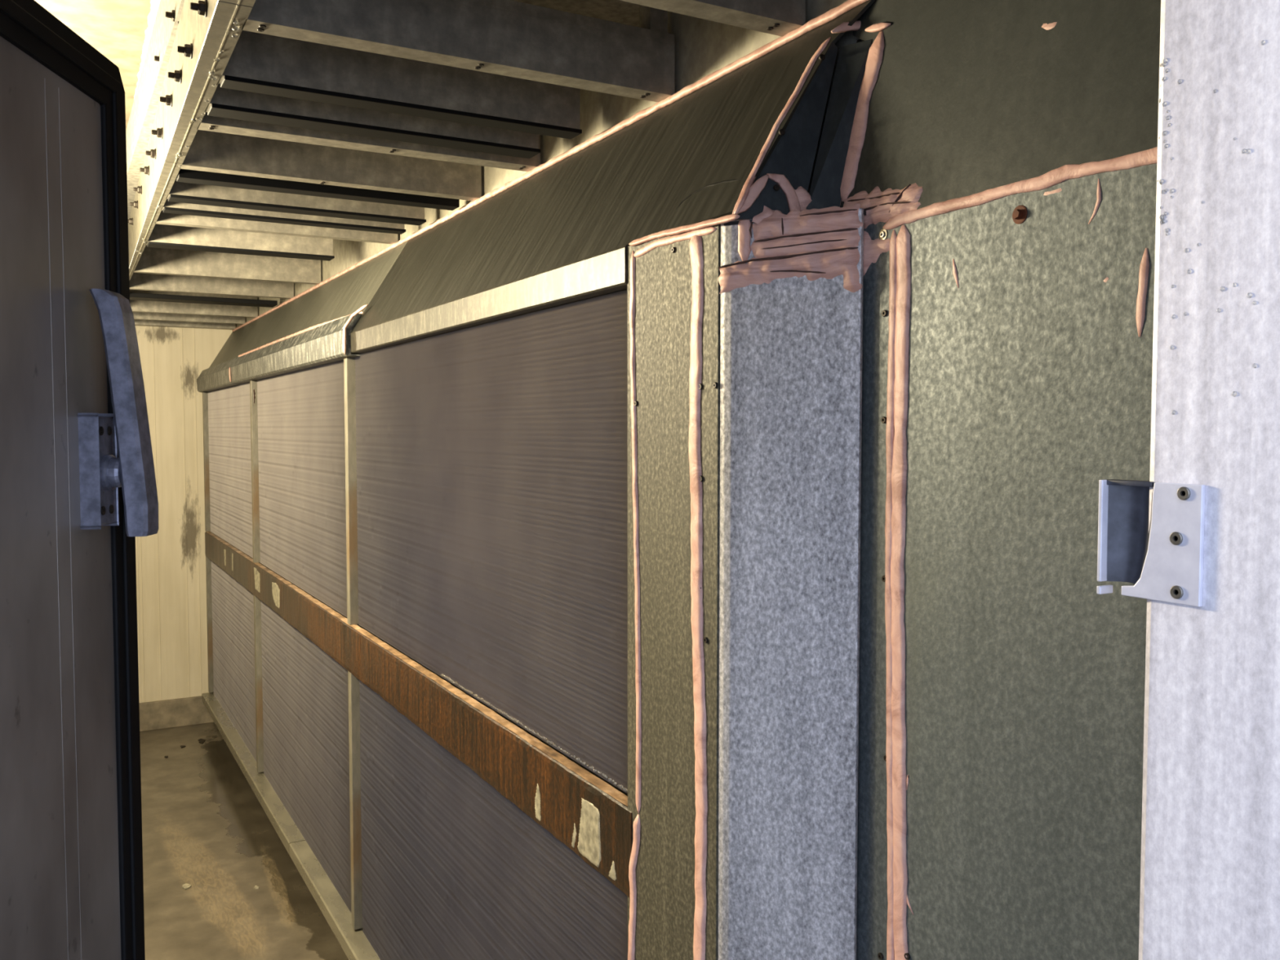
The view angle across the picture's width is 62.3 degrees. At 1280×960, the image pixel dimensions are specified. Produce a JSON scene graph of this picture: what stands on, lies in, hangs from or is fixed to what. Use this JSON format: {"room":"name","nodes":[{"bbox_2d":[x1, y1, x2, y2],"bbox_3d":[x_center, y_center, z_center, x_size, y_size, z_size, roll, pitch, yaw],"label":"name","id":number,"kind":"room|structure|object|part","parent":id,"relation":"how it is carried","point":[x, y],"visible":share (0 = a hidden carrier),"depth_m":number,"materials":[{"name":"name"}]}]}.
{"room":"mechanical room","nodes":[
{"label":"mechanical room","id":0,"kind":"room"},
{"bbox_2d":[34,0,151,129],"bbox_3d":[-1.788,-0.959,2.386,1.150,0.115,5.514,-2,3,-29],"label":"ceiling","id":1,"kind":"structure","parent":0,"point":[116,28],"depth_m":2.07,"materials":[{"name":"beige paint"}]},
{"bbox_2d":[134,324,238,702],"bbox_3d":[-2.807,0.079,5.084,1.950,2.550,0.102,-2,3,-29],"label":"wall","id":2,"kind":"structure","parent":0,"point":[171,562],"depth_m":5.30,"materials":[{"name":"beige paint"}]},
{"bbox_2d":[138,695,213,731],"bbox_3d":[-2.844,1.187,5.049,1.600,0.140,0.022,-2,3,-29],"label":"baseboard","id":3,"kind":"structure","parent":2,"relation":"attached to","point":[181,712],"depth_m":5.31,"materials":[{"name":"grey concrete"}]},
{"bbox_2d":[201,692,305,854],"bbox_3d":[-1.655,1.150,4.423,0.064,0.039,2.225,-2,3,-29],"label":"sill","id":4,"kind":"structure","parent":2,"relation":"attached to","point":[282,823],"depth_m":4.10,"materials":[{"name":"grey metal"}]},
{"bbox_2d":[205,555,213,693],"bbox_3d":[-2.176,0.731,5.367,0.032,0.694,0.030,-2,3,-29],"label":"post","id":5,"kind":"object","parent":4,"relation":"on","point":[208,562],"visible":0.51,"depth_m":5.35,"materials":[{"name":"metal"}]},
{"bbox_2d":[253,595,263,773],"bbox_3d":[-1.479,0.791,4.121,0.032,0.694,0.030,-2,3,-29],"label":"post","id":6,"kind":"object","parent":4,"relation":"on","point":[257,602],"visible":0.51,"depth_m":4.11,"materials":[{"name":"metal"}]},
{"bbox_2d":[139,722,348,959],"bbox_3d":[-1.475,1.418,2.762,1.750,0.100,5.664,-2,3,-29],"label":"floor","id":7,"kind":"structure","parent":0,"point":[205,828],"depth_m":3.63,"materials":[{"name":"concrete"}]},
{"bbox_2d":[0,0,158,959],"bbox_3d":[-0.477,0.535,0.647,0.104,1.828,0.861,0,3,-4],"label":"door","id":8,"kind":"structure","parent":7,"relation":"on","point":[78,486],"depth_m":0.92,"materials":[{"name":"grey metal"}]},
{"bbox_3d":[-0.494,-0.009,0.962,0.022,0.104,0.043,0,3,-4],"label":"handle","id":9,"kind":"part","parent":8,"relation":"part of","materials":[{"name":"grey metal"}]},
{"bbox_3d":[-0.470,-0.060,0.966,0.045,0.222,0.037,0,3,-4],"label":"lever","id":10,"kind":"part","parent":8,"relation":"part of","materials":[{"name":"grey metal"}]},
{"bbox_2d":[182,883,191,889],"bbox_3d":[-1.487,1.331,3.467,0.037,0.004,0.027,2,3,37],"label":"debris fleck","id":11,"kind":"object","parent":7,"relation":"on","point":[186,886],"visible":1,"depth_m":3.46,"materials":[{"name":"stone"}]},
{"bbox_2d":[198,738,204,743],"bbox_3d":[-2.102,1.253,5.080,0.032,0.004,0.084,-2,3,-29],"label":"debris fleck","id":12,"kind":"object","parent":7,"relation":"on","point":[201,740],"visible":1,"depth_m":5.08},
{"bbox_2d":[211,560,256,761],"bbox_3d":[-1.814,0.764,4.750,0.020,0.700,1.392,-2,3,-29],"label":"panel","id":13,"kind":"object","parent":7,"relation":"on","point":[233,604],"visible":0.87,"depth_m":4.71,"materials":[{"name":"metal"}]},
{"bbox_2d":[261,600,351,912],"bbox_3d":[-1.104,0.825,3.481,0.020,0.700,1.446,-2,3,-29],"label":"panel","id":14,"kind":"object","parent":7,"relation":"on","point":[305,691],"visible":0.91,"depth_m":3.37,"materials":[{"name":"metal"}]},
{"bbox_2d":[204,531,631,898],"bbox_3d":[-1.091,0.414,3.389,0.027,0.128,4.461,-2,3,-29],"label":"rail","id":15,"kind":"object","parent":14,"relation":"on","point":[590,816],"visible":0.99,"depth_m":1.97,"materials":[{"name":"wood"}]},
{"bbox_2d":[202,391,210,531],"bbox_3d":[-2.176,-0.094,5.327,0.032,0.705,0.030,-2,3,-29],"label":"post","id":16,"kind":"object","parent":15,"relation":"on","point":[205,394],"visible":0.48,"depth_m":5.31,"materials":[{"name":"metal"}]},
{"bbox_2d":[196,357,253,557],"bbox_3d":[-1.847,-0.117,4.721,0.064,0.808,1.445,-2,3,-29],"label":"panel","id":17,"kind":"object","parent":15,"relation":"on","point":[228,407],"depth_m":4.68,"materials":[{"name":"metal"}]},
{"bbox_3d":[-1.933,-0.474,4.842,0.048,0.108,1.121,-2,3,-29],"label":"cover strip","id":18,"kind":"part","parent":17,"relation":"part of","materials":[{"name":"grey metal"}]},
{"bbox_2d":[249,379,260,562],"bbox_3d":[-1.478,-0.034,4.081,0.032,0.705,0.031,-2,3,-29],"label":"post","id":19,"kind":"object","parent":15,"relation":"on","point":[253,383],"visible":0.73,"depth_m":4.07,"materials":[{"name":"metal"}]},
{"bbox_2d":[230,313,362,383],"bbox_3d":[-1.194,-0.411,3.523,0.048,0.108,1.898,-2,3,-29],"label":"strip","id":20,"kind":"object","parent":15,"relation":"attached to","point":[322,344],"visible":1,"depth_m":3.20,"materials":[{"name":"silver metal"}]},
{"bbox_2d":[238,311,363,356],"bbox_3d":[-1.183,-0.467,3.518,0.025,0.014,1.872,-2,3,-30],"label":"bead","id":21,"kind":"object","parent":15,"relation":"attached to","point":[362,312],"visible":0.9,"depth_m":3.37},
{"bbox_2d":[257,360,346,617],"bbox_3d":[-1.104,-0.005,3.441,0.020,0.708,1.446,-2,3,-29],"label":"panel","id":22,"kind":"object","parent":15,"relation":"on","point":[301,442],"visible":0.92,"depth_m":3.32,"materials":[{"name":"metal"}]},
{"bbox_2d":[343,356,358,625],"bbox_3d":[-0.756,0.029,2.790,0.032,0.705,0.030,-2,3,-29],"label":"strip","id":23,"kind":"object","parent":15,"relation":"on","point":[348,362],"visible":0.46,"depth_m":2.78,"materials":[{"name":"metal"}]},
{"bbox_2d":[342,304,368,354],"bbox_3d":[-0.715,-0.379,2.670,0.077,0.123,0.015,1,3,20],"label":"bead","id":24,"kind":"object","parent":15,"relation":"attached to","point":[360,309],"visible":1,"depth_m":2.67},
{"bbox_2d":[350,244,627,793],"bbox_3d":[-0.371,0.034,2.103,0.046,0.760,1.537,-2,3,-29],"label":"panel","id":25,"kind":"object","parent":15,"relation":"on","point":[492,457],"depth_m":1.84,"materials":[{"name":"metal"}]},
{"bbox_3d":[-0.366,-0.318,2.055,0.026,0.052,1.464,-2,3,-29],"label":"cover strip","id":26,"kind":"part","parent":25,"relation":"part of","materials":[{"name":"silver metal"}]},
{"bbox_2d":[440,673,627,791],"bbox_3d":[-0.209,0.421,1.834,0.005,0.008,0.832,-2,3,-29],"label":"bead","id":27,"kind":"object","parent":15,"relation":"on","point":[510,717],"visible":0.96,"depth_m":1.78,"materials":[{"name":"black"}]},
{"bbox_2d":[359,680,627,959],"bbox_3d":[-0.359,0.890,2.150,0.020,0.700,1.539,-2,3,-29],"label":"panel","id":28,"kind":"object","parent":7,"relation":"on","point":[452,868],"visible":0.97,"depth_m":2.15,"materials":[{"name":"metal"}]},
{"bbox_2d":[125,0,639,293],"bbox_3d":[-1.002,-0.833,2.832,0.670,0.110,5.514,-2,3,-29],"label":"ceiling","id":29,"kind":"structure","parent":0,"point":[139,128],"depth_m":1.93,"materials":[{"name":"white metal"}]},
{"bbox_2d":[133,319,235,328],"bbox_3d":[-2.285,-0.823,5.184,0.568,0.141,0.031,-2,3,-29],"label":"joist","id":30,"kind":"object","parent":29,"relation":"attached to","point":[141,322],"visible":0.12,"depth_m":5.20,"materials":[{"name":"metal"}]},
{"bbox_2d":[132,295,244,324],"bbox_3d":[-2.142,-0.810,4.926,0.571,0.141,0.031,-2,3,-29],"label":"joist","id":31,"kind":"object","parent":29,"relation":"attached to","point":[137,315],"visible":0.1,"depth_m":4.93,"materials":[{"name":"metal"}]},
{"bbox_2d":[128,0,255,280],"bbox_3d":[-1.335,-0.777,2.794,0.062,0.286,5.238,-2,3,-29],"label":"beam","id":32,"kind":"structure","parent":29,"relation":"attached to","point":[208,32],"depth_m":1.68,"materials":[{"name":"metal"}]},
{"bbox_2d":[133,0,159,98],"bbox_3d":[-1.340,-0.912,2.790,0.044,0.037,5.151,-1,3,-28],"label":"bead","id":33,"kind":"object","parent":32,"relation":"attached to","point":[154,3],"visible":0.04,"depth_m":2.06},
{"bbox_2d":[129,289,257,317],"bbox_3d":[-1.973,-0.795,4.620,0.574,0.141,0.031,-2,3,-29],"label":"joist","id":34,"kind":"object","parent":29,"relation":"attached to","point":[145,306],"visible":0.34,"depth_m":4.62,"materials":[{"name":"metal"}]},
{"bbox_2d":[128,272,293,307],"bbox_3d":[-1.659,-0.765,4.052,0.580,0.146,0.321,-2,3,-29],"label":"joist","id":35,"kind":"object","parent":29,"relation":"attached to","point":[138,281],"visible":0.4,"depth_m":3.97,"materials":[{"name":"metal"}]},
{"bbox_2d":[133,244,320,284],"bbox_3d":[-1.363,-0.742,3.519,0.584,0.141,0.031,-2,3,-29],"label":"joist","id":36,"kind":"object","parent":29,"relation":"attached to","point":[154,260],"visible":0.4,"depth_m":3.50,"materials":[{"name":"metal"}]},
{"bbox_2d":[146,223,334,261],"bbox_3d":[-1.117,-0.713,2.975,0.495,0.146,0.061,-2,3,-29],"label":"joist","id":37,"kind":"object","parent":29,"relation":"attached to","point":[162,236],"visible":0.69,"depth_m":2.95,"materials":[{"name":"metal"}]},
{"bbox_2d":[155,210,397,244],"bbox_3d":[-0.918,-0.703,2.714,0.594,0.141,0.031,-2,3,-29],"label":"joist","id":38,"kind":"object","parent":29,"relation":"attached to","point":[169,219],"visible":0.22,"depth_m":2.70,"materials":[{"name":"metal"}]},
{"bbox_2d":[161,199,405,234],"bbox_3d":[-0.843,-0.692,2.541,0.561,0.146,0.041,-2,3,-29],"label":"joist","id":39,"kind":"object","parent":29,"relation":"attached to","point":[172,207],"visible":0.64,"depth_m":2.52,"materials":[{"name":"metal"}]},
{"bbox_2d":[165,177,426,225],"bbox_3d":[-0.772,-0.686,2.417,0.567,0.146,0.053,-2,3,-29],"label":"joist","id":40,"kind":"object","parent":29,"relation":"attached to","point":[180,192],"visible":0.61,"depth_m":2.39,"materials":[{"name":"metal"}]},
{"bbox_2d":[176,129,481,210],"bbox_3d":[-0.638,-0.675,2.207,0.602,0.146,0.131,-2,3,-29],"label":"joist","id":41,"kind":"object","parent":29,"relation":"attached to","point":[215,158],"visible":0.82,"depth_m":2.16,"materials":[{"name":"metal"}]},
{"bbox_2d":[196,111,540,171],"bbox_3d":[-0.466,-0.662,1.895,0.605,0.143,0.047,-2,3,-29],"label":"joist","id":42,"kind":"object","parent":29,"relation":"attached to","point":[211,123],"visible":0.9,"depth_m":1.87,"materials":[{"name":"metal"}]},
{"bbox_2d":[204,84,540,158],"bbox_3d":[-0.433,-0.655,1.782,0.556,0.146,0.051,-2,3,-29],"label":"joist","id":43,"kind":"object","parent":29,"relation":"attached to","point":[226,103],"visible":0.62,"depth_m":1.76,"materials":[{"name":"metal"}]},
{"bbox_2d":[217,30,582,138],"bbox_3d":[-0.355,-0.648,1.651,0.567,0.146,0.043,-2,3,-29],"label":"joist","id":44,"kind":"object","parent":29,"relation":"attached to","point":[258,63],"visible":0.74,"depth_m":1.62,"materials":[{"name":"metal"}]},
{"bbox_2d":[241,0,675,102],"bbox_3d":[-0.224,-0.641,1.457,0.611,0.143,0.041,-2,3,-29],"label":"joist","id":45,"kind":"object","parent":29,"relation":"attached to","point":[505,37],"visible":1,"depth_m":1.46,"materials":[{"name":"metal"}]},
{"bbox_2d":[620,0,805,36],"bbox_3d":[-0.072,-0.628,1.182,0.615,0.143,0.043,-2,3,-29],"label":"joist","id":46,"kind":"object","parent":29,"relation":"attached to","point":[775,17],"visible":1,"depth_m":1.29,"materials":[{"name":"metal"}]},
{"bbox_2d":[235,0,863,795],"bbox_3d":[-0.707,0.174,3.114,0.108,2.550,5.394,-2,3,-29],"label":"wall","id":47,"kind":"structure","parent":0,"point":[703,47],"depth_m":1.76,"materials":[{"name":"metal"}]},
{"bbox_2d":[208,240,408,368],"bbox_3d":[-1.402,-0.567,4.044,0.159,0.254,3.022,-2,3,-29],"label":"sheet","id":48,"kind":"object","parent":47,"relation":"attached to","point":[344,295],"visible":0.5,"depth_m":3.44,"materials":[{"name":"grey metal"}]},
{"bbox_2d":[231,0,868,332],"bbox_3d":[-0.767,-0.645,3.055,0.018,0.018,5.330,-2,3,-29],"label":"bead","id":49,"kind":"object","parent":48,"relation":"attached to","point":[832,14],"visible":1,"depth_m":1.69},
{"bbox_2d":[288,840,380,959],"bbox_3d":[-0.507,1.249,2.373,0.064,0.039,2.467,-2,3,-29],"label":"sill","id":50,"kind":"structure","parent":47,"relation":"attached to","point":[356,946],"depth_m":3.01,"materials":[{"name":"grey metal"}]},
{"bbox_2d":[347,671,362,929],"bbox_3d":[-0.756,0.854,2.830,0.032,0.694,0.030,-2,3,-29],"label":"strip","id":51,"kind":"object","parent":50,"relation":"on","point":[353,682],"visible":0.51,"depth_m":2.82,"materials":[{"name":"metal"}]},
{"bbox_2d":[351,0,875,332],"bbox_3d":[-0.228,-0.465,1.946,0.159,0.254,1.785,-2,3,-29],"label":"sheet","id":52,"kind":"object","parent":47,"relation":"attached to","point":[690,161],"visible":0.99,"depth_m":1.57,"materials":[{"name":"grey metal"}]},
{"bbox_2d":[733,36,831,214],"bbox_3d":[0.161,-0.408,1.220,0.138,0.221,0.022,-2,3,-32],"label":"bead","id":53,"kind":"object","parent":52,"relation":"attached to","point":[744,192],"visible":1,"depth_m":1.22},
{"bbox_2d":[734,42,837,220],"bbox_3d":[0.172,-0.401,1.203,0.134,0.216,0.027,-1,3,-24],"label":"plate","id":54,"kind":"object","parent":52,"relation":"attached to","point":[793,157],"visible":0.86,"depth_m":1.21,"materials":[{"name":"black metal"}]},
{"bbox_2d":[732,174,768,214],"bbox_3d":[0.125,-0.321,1.192,0.046,0.050,0.007,-1,3,-19],"label":"bead","id":55,"kind":"object","parent":54,"relation":"attached to","point":[759,184],"visible":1,"depth_m":1.19},
{"bbox_2d":[773,184,779,191],"bbox_3d":[0.154,-0.330,1.194,0.007,0.008,0.004,0,3,-7],"label":"screw","id":56,"kind":"object","parent":54,"relation":"attached to","point":[776,187],"visible":1,"depth_m":1.19,"materials":[{"name":"black metal"}]},
{"bbox_2d":[778,128,785,135],"bbox_3d":[0.162,-0.396,1.204,0.007,0.008,0.004,0,3,-7],"label":"screw","id":57,"kind":"object","parent":54,"relation":"attached to","point":[781,131],"visible":1,"depth_m":1.20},
{"bbox_2d":[766,173,800,212],"bbox_3d":[0.163,-0.319,1.199,0.039,0.057,0.011,1,3,15],"label":"bead","id":58,"kind":"object","parent":54,"relation":"attached to","point":[792,198],"visible":0.77,"depth_m":1.20},
{"bbox_2d":[794,186,812,210],"bbox_3d":[0.187,-0.316,1.199,0.032,0.035,0.009,0,3,1],"label":"smear","id":59,"kind":"object","parent":54,"relation":"attached to","point":[803,196],"visible":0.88,"depth_m":1.20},
{"bbox_2d":[818,53,825,60],"bbox_3d":[0.210,-0.489,1.223,0.007,0.008,0.004,0,3,-7],"label":"screw","id":60,"kind":"object","parent":54,"relation":"attached to","point":[822,56],"visible":1,"depth_m":1.22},
{"bbox_2d":[627,813,640,959],"bbox_3d":[-0.009,0.909,1.452,0.007,0.923,0.033,-2,3,-29],"label":"bead","id":61,"kind":"object","parent":47,"relation":"attached to","point":[637,824],"visible":1,"depth_m":1.43},
{"bbox_2d":[629,250,641,813],"bbox_3d":[-0.006,0.072,1.408,0.006,0.750,0.030,-2,3,-29],"label":"bead","id":62,"kind":"object","parent":47,"relation":"attached to","point":[632,298],"visible":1,"depth_m":1.40},
{"bbox_2d":[671,247,675,253],"bbox_3d":[0.041,-0.284,1.306,0.003,0.007,0.007,-2,3,-29],"label":"screw","id":63,"kind":"object","parent":47,"relation":"attached to","point":[673,249],"visible":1,"depth_m":1.30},
{"bbox_2d":[633,226,716,257],"bbox_3d":[0.039,-0.295,1.309,0.005,0.016,0.200,-2,3,-29],"label":"bead","id":64,"kind":"object","parent":47,"relation":"attached to","point":[708,230],"visible":1,"depth_m":1.30},
{"bbox_2d":[628,213,740,246],"bbox_3d":[0.049,-0.303,1.290,0.009,0.017,0.264,-1,3,-28],"label":"bead","id":65,"kind":"object","parent":47,"relation":"attached to","point":[728,218],"visible":1,"depth_m":1.27},
{"bbox_2d":[688,235,707,959],"bbox_3d":[0.069,0.540,1.294,0.007,1.676,0.043,-2,3,-29],"label":"bead","id":66,"kind":"object","parent":47,"relation":"attached to","point":[695,242],"visible":1,"depth_m":1.27},
{"bbox_2d":[699,475,703,481],"bbox_3d":[0.073,-0.002,1.262,0.003,0.007,0.007,-2,3,-29],"label":"screw","id":67,"kind":"object","parent":47,"relation":"attached to","point":[700,477],"visible":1,"depth_m":1.26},
{"bbox_2d":[703,636,708,643],"bbox_3d":[0.079,0.191,1.262,0.003,0.007,0.007,-2,3,-29],"label":"screw","id":68,"kind":"object","parent":47,"relation":"attached to","point":[705,639],"visible":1,"depth_m":1.26,"materials":[{"name":"black metal"}]},
{"bbox_2d":[712,382,717,388],"bbox_3d":[0.087,-0.110,1.231,0.003,0.007,0.007,-2,3,-29],"label":"screw","id":69,"kind":"object","parent":47,"relation":"attached to","point":[715,384],"visible":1,"depth_m":1.23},
{"bbox_2d":[737,219,751,261],"bbox_3d":[0.118,-0.275,1.200,0.017,0.057,0.006,1,3,26],"label":"bead","id":70,"kind":"object","parent":47,"relation":"attached to","point":[744,225],"visible":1,"depth_m":1.20},
{"bbox_2d":[718,244,862,293],"bbox_3d":[0.163,-0.226,1.177,0.168,0.068,0.011,1,3,26],"label":"sealant","id":71,"kind":"structure","parent":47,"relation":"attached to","point":[831,262],"depth_m":1.17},
{"bbox_2d":[750,227,860,258],"bbox_3d":[0.180,-0.263,1.169,0.129,0.034,0.007,1,3,26],"label":"smear","id":72,"kind":"object","parent":47,"relation":"attached to","point":[786,244],"visible":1,"depth_m":1.17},
{"bbox_2d":[749,203,863,239],"bbox_3d":[0.181,-0.284,1.166,0.128,0.035,0.010,1,3,26],"label":"smear","id":73,"kind":"object","parent":47,"relation":"attached to","point":[778,224],"visible":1,"depth_m":1.16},
{"bbox_2d":[805,39,871,209],"bbox_3d":[0.221,-0.401,1.204,0.073,0.200,0.043,-2,3,-29],"label":"plate","id":74,"kind":"object","parent":47,"relation":"attached to","point":[824,192],"visible":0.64,"depth_m":1.20,"materials":[{"name":"black metal"}]},
{"bbox_2d":[831,20,861,33],"bbox_3d":[0.250,-0.524,1.225,0.060,0.018,0.006,0,3,-8],"label":"bead","id":75,"kind":"object","parent":47,"relation":"attached to","point":[844,27],"visible":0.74,"depth_m":1.22},
{"bbox_2d":[840,31,884,201],"bbox_3d":[0.250,-0.408,1.193,0.047,0.189,0.026,0,3,-1],"label":"bead","id":76,"kind":"object","parent":47,"relation":"attached to","point":[874,59],"visible":1,"depth_m":1.19},
{"bbox_2d":[863,231,890,275],"bbox_3d":[0.252,-0.237,1.144,0.007,0.080,0.056,-2,3,-29],"label":"smear","id":77,"kind":"object","parent":47,"relation":"attached to","point":[873,249],"visible":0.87,"depth_m":1.14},
{"bbox_2d":[878,228,887,239],"bbox_3d":[0.259,-0.262,1.131,0.003,0.014,0.014,-2,3,-29],"label":"screw","id":78,"kind":"object","parent":77,"relation":"attached to","point":[882,235],"visible":1,"depth_m":1.13,"materials":[{"name":"metal"}]},
{"bbox_2d":[864,22,891,32],"bbox_3d":[0.267,-0.509,1.191,0.005,0.011,0.043,-2,3,-29],"label":"bead","id":79,"kind":"object","parent":47,"relation":"attached to","point":[878,27],"visible":1,"depth_m":1.19},
{"bbox_2d":[877,952,883,959],"bbox_3d":[0.264,0.522,1.161,0.003,0.007,0.007,-2,3,-29],"label":"screw","id":80,"kind":"object","parent":47,"relation":"attached to","point":[880,955],"visible":1,"depth_m":1.16,"materials":[{"name":"black metal"}]},
{"bbox_2d":[843,182,922,216],"bbox_3d":[0.257,-0.298,1.141,0.014,0.046,0.132,-2,3,-29],"label":"smear","id":81,"kind":"object","parent":47,"relation":"attached to","point":[912,193],"visible":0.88,"depth_m":1.12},
{"bbox_2d":[880,416,886,423],"bbox_3d":[0.262,-0.064,1.137,0.003,0.007,0.007,-2,3,-29],"label":"screw","id":82,"kind":"object","parent":47,"relation":"attached to","point":[883,420],"visible":1,"depth_m":1.14,"materials":[{"name":"grey metal"}]},
{"bbox_2d":[881,575,885,582],"bbox_3d":[0.264,0.106,1.141,0.003,0.007,0.007,-2,3,-29],"label":"screw","id":83,"kind":"object","parent":47,"relation":"attached to","point":[883,578],"visible":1,"depth_m":1.14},
{"bbox_2d":[881,310,887,316],"bbox_3d":[0.261,-0.178,1.132,0.003,0.007,0.007,-2,3,-29],"label":"screw","id":84,"kind":"object","parent":47,"relation":"attached to","point":[884,313],"visible":1,"depth_m":1.13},
{"bbox_2d":[884,229,897,959],"bbox_3d":[0.269,0.560,1.154,0.005,1.650,0.023,-2,3,-29],"label":"bead","id":85,"kind":"object","parent":47,"relation":"attached to","point":[892,278],"visible":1,"depth_m":1.13},
{"bbox_2d":[863,191,920,228],"bbox_3d":[0.261,-0.289,1.124,0.008,0.035,0.098,-2,3,-29],"label":"smear","id":86,"kind":"object","parent":47,"relation":"attached to","point":[879,209],"visible":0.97,"depth_m":1.12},
{"bbox_2d":[627,0,1160,959],"bbox_3d":[0.272,0.448,1.097,0.163,1.999,0.894,-2,3,-29],"label":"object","id":87,"kind":"structure","parent":47,"relation":"attached to","point":[1029,385],"depth_m":1.08,"materials":[{"name":"grey metal"}]},
{"bbox_2d":[724,210,866,226],"bbox_3d":[0.187,-0.293,1.207,0.168,0.004,0.070,1,3,26],"label":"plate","id":88,"kind":"object","parent":87,"relation":"on","point":[731,223],"visible":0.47,"depth_m":1.21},
{"bbox_2d":[751,199,841,223],"bbox_3d":[0.189,-0.307,1.197,0.127,0.038,0.009,0,3,-9],"label":"smear","id":89,"kind":"object","parent":88,"relation":"attached to","point":[766,212],"visible":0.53,"depth_m":1.19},
{"bbox_2d":[890,225,911,959],"bbox_3d":[0.276,0.559,1.141,0.006,1.652,0.036,-2,3,-29],"label":"bead","id":90,"kind":"object","parent":47,"relation":"attached to","point":[899,471],"visible":1,"depth_m":1.12},
{"bbox_2d":[905,773,908,790],"bbox_3d":[0.283,0.320,1.120,0.002,0.018,0.006,-2,3,-29],"label":"bead","id":91,"kind":"object","parent":47,"relation":"attached to","point":[907,779],"visible":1,"depth_m":1.12},
{"bbox_2d":[904,952,910,959],"bbox_3d":[0.284,0.506,1.125,0.003,0.007,0.007,-2,3,-29],"label":"screw","id":92,"kind":"object","parent":47,"relation":"attached to","point":[908,957],"visible":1,"depth_m":1.12,"materials":[{"name":"black metal"}]},
{"bbox_2d":[906,893,913,915],"bbox_3d":[0.286,0.448,1.122,0.002,0.022,0.013,-2,3,-29],"label":"bead","id":93,"kind":"object","parent":47,"relation":"attached to","point":[907,898],"visible":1,"depth_m":1.12},
{"bbox_2d":[952,258,959,288],"bbox_3d":[0.311,-0.204,1.043,0.003,0.030,0.009,-2,3,-29],"label":"bead","id":94,"kind":"object","parent":47,"relation":"attached to","point":[954,269],"visible":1,"depth_m":1.04},
{"bbox_2d":[1012,204,1027,224],"bbox_3d":[0.347,-0.244,0.972,0.006,0.017,0.017,-2,3,-29],"label":"screw","id":95,"kind":"object","parent":47,"relation":"attached to","point":[1020,214],"visible":1,"depth_m":0.97,"materials":[{"name":"brown metal"}]},
{"bbox_2d":[882,146,1157,229],"bbox_3d":[0.343,-0.269,0.982,0.006,0.021,0.343,-2,3,-29],"label":"bead","id":96,"kind":"object","parent":47,"relation":"attached to","point":[1148,157],"visible":0.96,"depth_m":0.96},
{"bbox_2d":[1041,22,1057,30],"bbox_3d":[0.375,-0.419,0.976,0.003,0.014,0.035,-1,3,-27],"label":"smear","id":97,"kind":"object","parent":47,"relation":"attached to","point":[1046,26],"visible":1,"depth_m":0.97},
{"bbox_2d":[1043,187,1062,195],"bbox_3d":[0.366,-0.256,0.943,0.002,0.008,0.035,-2,3,-29],"label":"smear","id":98,"kind":"object","parent":47,"relation":"attached to","point":[1058,190],"visible":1,"depth_m":0.94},
{"bbox_2d":[1088,178,1101,223],"bbox_3d":[0.388,-0.238,0.904,0.003,0.037,0.013,-2,3,-29],"label":"bead","id":99,"kind":"object","parent":47,"relation":"attached to","point":[1099,191],"visible":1,"depth_m":0.90},
{"bbox_2d":[1135,248,1149,336],"bbox_3d":[0.411,-0.153,0.866,0.004,0.072,0.011,-2,3,-29],"label":"bead","id":100,"kind":"object","parent":47,"relation":"attached to","point":[1144,264],"visible":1,"depth_m":0.86},
{"bbox_3d":[0.052,0.307,0.383,2.350,2.550,0.120,-2,3,-29],"label":"wall","id":101,"kind":"structure","parent":0,"visible":0},
{"bbox_2d":[1096,479,1205,607],"bbox_3d":[0.270,0.032,0.557,0.014,0.063,0.058,-2,3,-29],"label":"strike plate","id":102,"kind":"object","parent":101,"relation":"attached to","point":[1164,562],"visible":1,"depth_m":0.55,"materials":[{"name":"metal"}]},
{"bbox_2d":[1138,0,1279,959],"bbox_3d":[0.329,0.395,0.522,0.056,2.200,0.156,-2,3,-29],"label":"trim","id":103,"kind":"structure","parent":101,"relation":"attached to","point":[1210,863],"depth_m":0.52,"materials":[{"name":"paint"}]}
]}

